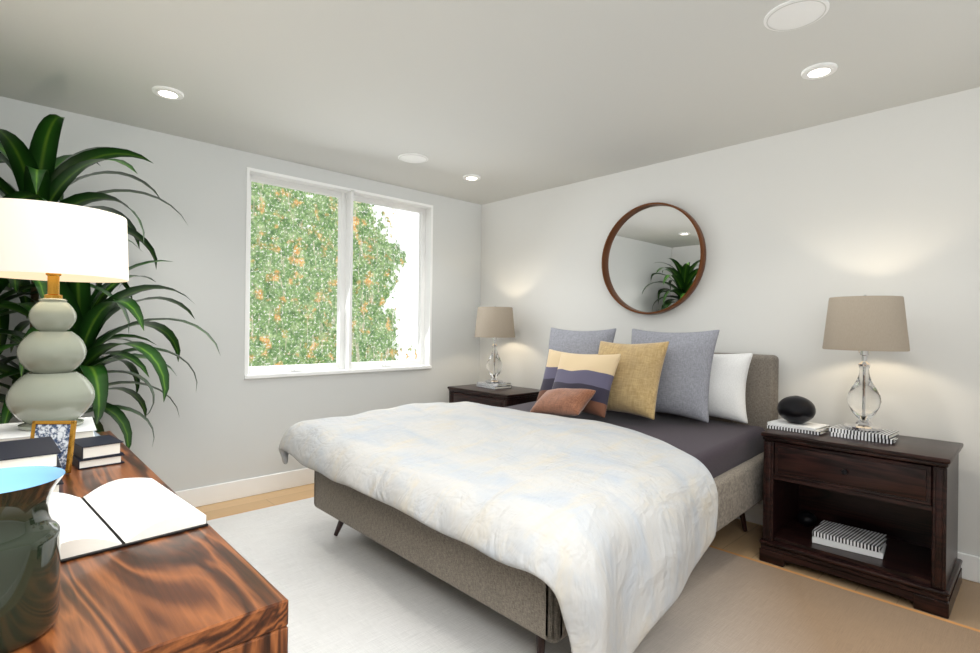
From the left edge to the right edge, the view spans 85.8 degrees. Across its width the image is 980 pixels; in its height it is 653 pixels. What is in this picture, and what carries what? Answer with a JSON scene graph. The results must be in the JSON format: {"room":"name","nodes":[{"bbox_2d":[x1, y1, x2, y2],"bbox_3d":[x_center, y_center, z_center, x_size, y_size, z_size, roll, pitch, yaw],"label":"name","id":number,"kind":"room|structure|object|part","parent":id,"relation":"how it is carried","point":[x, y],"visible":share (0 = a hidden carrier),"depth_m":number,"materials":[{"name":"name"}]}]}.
{"room":"bedroom","nodes":[
{"label":"bedroom","id":0,"kind":"room"},
{"bbox_2d":[0,96,481,491],"bbox_3d":[-1.612,-0.012,4.078,4.000,2.500,0.160,1,0,-43],"label":"wall","id":1,"kind":"structure","parent":0,"point":[231,423],"depth_m":3.66,"materials":[{"name":"white paint"}]},
{"bbox_2d":[244,167,432,378],"bbox_3d":[-1.208,-0.380,4.442,1.680,1.535,0.178,1,0,-43],"label":"window","id":2,"kind":"structure","parent":1,"relation":"in","point":[344,363],"depth_m":4.41,"materials":[{"name":"white"}]},
{"bbox_2d":[175,468,313,506],"bbox_3d":[-1.566,1.174,4.014,4.000,0.130,0.016,1,0,-43],"label":"baseboard","id":3,"kind":"structure","parent":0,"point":[215,493],"depth_m":3.81,"materials":[{"name":"white"}]},
{"bbox_2d":[0,0,979,204],"bbox_3d":[0.070,-1.292,2.309,4.320,0.100,5.020,1,0,-43],"label":"ceiling","id":4,"kind":"structure","parent":0,"point":[505,99],"depth_m":2.60,"materials":[{"name":"white paint"}]},
{"bbox_2d":[152,86,183,99],"bbox_3d":[-1.733,-1.256,2.837,0.148,0.014,0.148,1,0,-43],"label":"recessed light","id":5,"kind":"object","parent":4,"relation":"in","point":[166,92],"visible":1,"depth_m":2.83,"materials":[{"name":"white"}]},
{"bbox_2d":[398,153,427,162],"bbox_3d":[-0.569,-1.244,3.905,0.224,0.009,0.224,1,0,-43],"label":"ceiling speaker","id":6,"kind":"object","parent":4,"relation":"attached to","point":[412,158],"visible":0.98,"depth_m":3.89,"materials":[{"name":"white"}]},
{"bbox_2d":[463,174,480,180],"bbox_3d":[-0.151,-1.236,4.381,0.148,0.014,0.148,1,0,-43],"label":"recessed light","id":7,"kind":"object","parent":4,"relation":"in","point":[471,177],"visible":0.98,"depth_m":4.37,"materials":[{"name":"white"}]},
{"bbox_2d":[764,0,829,30],"bbox_3d":[1.201,-1.223,2.070,0.224,0.009,0.224,1,0,-43],"label":"ceiling speaker","id":8,"kind":"object","parent":4,"relation":"attached to","point":[789,15],"visible":1,"depth_m":2.06,"materials":[{"name":"white plastic"}]},
{"bbox_2d":[801,62,837,79],"bbox_3d":[1.568,-1.215,2.511,0.148,0.014,0.148,1,0,-43],"label":"recessed light","id":9,"kind":"object","parent":4,"relation":"in","point":[819,70],"visible":1,"depth_m":2.50,"materials":[{"name":"white"}]},
{"bbox_2d":[195,483,979,629],"bbox_3d":[0.038,1.308,2.309,4.320,0.100,5.020,1,0,-43],"label":"floor","id":10,"kind":"structure","parent":0,"point":[733,536],"depth_m":3.06,"materials":[{"name":"brown wood"}]},
{"bbox_2d":[0,114,219,448],"bbox_3d":[-2.099,0.122,2.614,1.226,2.217,1.246,1,0,-43],"label":"dracaena plant","id":11,"kind":"object","parent":10,"relation":"on","point":[40,171],"visible":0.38,"depth_m":2.61,"materials":[{"name":"green plant"}]},
{"bbox_2d":[11,431,287,652],"bbox_3d":[-1.214,0.843,1.317,0.670,0.799,1.840,1,0,-43],"label":"desk","id":12,"kind":"object","parent":10,"relation":"on","point":[208,589],"visible":0.52,"depth_m":0.88,"materials":[{"name":"brown wood"}]},
{"bbox_2d":[0,436,63,492],"bbox_3d":[-1.296,0.381,1.345,0.305,0.121,0.275,1,0,-43],"label":"stack","id":13,"kind":"object","parent":12,"relation":"on","point":[42,451],"visible":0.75,"depth_m":1.35,"materials":[{"name":"black paper"}]},
{"bbox_2d":[0,466,64,652],"bbox_3d":[-0.720,0.336,0.760,0.165,0.225,0.165,1,0,-43],"label":"vase","id":14,"kind":"object","parent":12,"relation":"on","point":[30,545],"visible":1,"depth_m":0.74,"materials":[{"name":"black ceramic"}]},
{"bbox_2d":[0,417,99,441],"bbox_3d":[-1.564,0.395,1.848,0.317,0.085,0.355,1,0,-43],"label":"books","id":15,"kind":"object","parent":12,"relation":"on","point":[12,431],"visible":0.33,"depth_m":1.80,"materials":[{"name":"white paper"}]},
{"bbox_2d":[0,198,128,430],"bbox_3d":[-1.544,-0.030,1.862,0.440,0.763,0.440,1,0,-43],"label":"table lamp","id":16,"kind":"object","parent":15,"relation":"on","point":[53,244],"visible":0.9,"depth_m":1.78,"materials":[{"name":"grey ceramic"}]},
{"bbox_2d":[30,421,76,473],"bbox_3d":[-1.319,0.363,1.596,0.120,0.156,0.062,1,0,-5],"label":"picture frame","id":17,"kind":"object","parent":12,"relation":"on","point":[62,434],"visible":0.65,"depth_m":1.59,"materials":[{"name":"gold metal"}]},
{"bbox_2d":[72,435,124,469],"bbox_3d":[-1.288,0.407,1.723,0.170,0.068,0.120,1,0,43],"label":"books","id":18,"kind":"object","parent":12,"relation":"on","point":[96,451],"visible":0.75,"depth_m":1.68,"materials":[{"name":"black paper"}]},
{"bbox_2d":[50,478,207,562],"bbox_3d":[-0.897,0.428,1.212,0.420,0.036,0.320,1,0,43],"label":"open book","id":19,"kind":"object","parent":12,"relation":"on","point":[117,514],"visible":0.71,"depth_m":1.17,"materials":[{"name":"white paper"}]},
{"bbox_2d":[447,384,539,406],"bbox_3d":[0.050,0.908,4.747,0.527,0.699,0.788,1,0,-43],"label":"nightstand","id":20,"kind":"object","parent":10,"relation":"on","point":[505,397],"visible":0.27,"depth_m":4.54,"materials":[{"name":"brown wood"}]},
{"bbox_2d":[475,306,514,388],"bbox_3d":[0.043,0.183,4.842,0.374,0.749,0.374,1,0,-43],"label":"table lamp","id":21,"kind":"object","parent":20,"relation":"on","point":[494,322],"depth_m":4.72,"materials":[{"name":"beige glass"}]},
{"bbox_3d":[0.039,0.536,4.842,0.223,0.042,0.286,1,0,-43],"label":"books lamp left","id":22,"kind":"part","parent":21,"relation":"part of","materials":[{"name":"white paper"}]},
{"bbox_2d":[207,497,979,652],"bbox_3d":[0.169,1.254,2.287,2.670,0.012,4.250,1,0,-43],"label":"rug","id":23,"kind":"object","parent":10,"relation":"on","point":[348,589],"visible":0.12,"depth_m":2.33,"materials":[{"name":"white carpet"}]},
{"bbox_2d":[314,352,778,652],"bbox_3d":[0.396,0.705,3.188,2.215,1.088,1.840,1,0,-43],"label":"bed","id":24,"kind":"object","parent":23,"relation":"on","point":[728,454],"visible":0.4,"depth_m":2.71,"materials":[{"name":"fabric"}]},
{"bbox_2d":[279,328,752,652],"bbox_3d":[0.293,0.604,3.079,2.288,1.196,2.262,1,0,-43],"label":"bedding","id":25,"kind":"object","parent":24,"relation":"on","point":[605,532],"visible":1,"depth_m":2.25,"materials":[{"name":"white fabric"}]},
{"bbox_2d":[529,388,596,416],"bbox_3d":[0.468,0.492,3.432,0.233,0.199,0.456,1,0,-43],"label":"pillow","id":26,"kind":"object","parent":25,"relation":"on","point":[565,402],"depth_m":3.34,"materials":[{"name":"fabric"}]},
{"bbox_2d":[585,340,669,419],"bbox_3d":[0.895,0.337,3.490,0.254,0.521,0.579,1,0,-43],"label":"pillow","id":27,"kind":"object","parent":25,"relation":"on","point":[640,386],"depth_m":3.37,"materials":[{"name":"yellow fabric"}]},
{"bbox_2d":[647,349,752,423],"bbox_3d":[1.366,0.376,3.479,0.182,0.454,0.720,1,0,-43],"label":"pillow","id":28,"kind":"object","parent":25,"relation":"on","point":[728,376],"depth_m":3.28,"materials":[{"name":"white fabric"}]},
{"bbox_2d":[759,426,962,618],"bbox_3d":[1.921,0.931,2.759,0.527,0.699,0.788,1,0,-43],"label":"nightstand","id":29,"kind":"object","parent":10,"relation":"on","point":[901,492],"visible":0.92,"depth_m":2.63,"materials":[{"name":"brown wood"}]},
{"bbox_2d":[767,418,828,434],"bbox_3d":[1.729,0.561,2.959,0.209,0.034,0.267,1,0,-43],"label":"books","id":30,"kind":"object","parent":29,"relation":"on","point":[805,427],"visible":0.9,"depth_m":2.90,"materials":[{"name":"white paper"}]},
{"bbox_2d":[777,396,815,423],"bbox_3d":[1.724,0.467,2.966,0.190,0.151,0.190,1,0,-43],"label":"orb","id":31,"kind":"object","parent":30,"relation":"on","point":[796,409],"visible":1,"depth_m":2.90,"materials":[{"name":"black stone"}]},
{"bbox_2d":[797,511,816,526],"bbox_3d":[1.817,1.100,3.019,0.100,0.084,0.100,1,0,-43],"label":"orb","id":32,"kind":"object","parent":29,"relation":"in","point":[807,518],"visible":1,"depth_m":2.99,"materials":[{"name":"black metal"}]},
{"bbox_2d":[812,520,886,558],"bbox_3d":[1.894,1.115,2.777,0.304,0.056,0.245,1,0,42],"label":"books","id":33,"kind":"object","parent":29,"relation":"in","point":[850,538],"visible":1,"depth_m":2.73,"materials":[{"name":"white paper"}]},
{"bbox_2d":[822,294,909,443],"bbox_3d":[1.961,0.206,2.761,0.374,0.749,0.374,1,0,-43],"label":"table lamp","id":34,"kind":"object","parent":29,"relation":"on","point":[864,325],"depth_m":2.66,"materials":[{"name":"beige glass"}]},
{"bbox_3d":[1.957,0.560,2.761,0.218,0.042,0.283,1,0,-43],"label":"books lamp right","id":35,"kind":"part","parent":34,"relation":"part of","materials":[{"name":"white paper"}]},
{"bbox_2d":[479,87,979,556],"bbox_3d":[1.568,0.027,3.735,0.160,2.500,5.020,1,0,-43],"label":"wall","id":36,"kind":"structure","parent":0,"point":[800,228],"depth_m":3.21,"materials":[{"name":"white paint"}]},
{"bbox_2d":[602,202,705,314],"bbox_3d":[1.204,-0.508,3.963,0.064,0.834,0.834,1,0,-43],"label":"round mirror","id":37,"kind":"object","parent":36,"relation":"attached to","point":[653,257],"visible":1,"depth_m":3.95,"materials":[{"name":"wood"},{"name":"mirror glass"}]},
{"bbox_2d":[737,504,979,582],"bbox_3d":[1.495,1.211,3.669,0.016,0.130,4.684,1,0,-43],"label":"baseboard","id":38,"kind":"structure","parent":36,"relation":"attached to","point":[970,566],"depth_m":2.68,"materials":[{"name":"white"}]},
{"label":"outside","id":39,"kind":"structure","parent":0,"visible":0},
{"bbox_2d":[249,182,418,365],"bbox_3d":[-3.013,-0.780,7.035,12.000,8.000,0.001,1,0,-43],"label":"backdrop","id":40,"kind":"structure","parent":39,"point":[310,206],"depth_m":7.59,"materials":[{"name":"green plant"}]}
]}

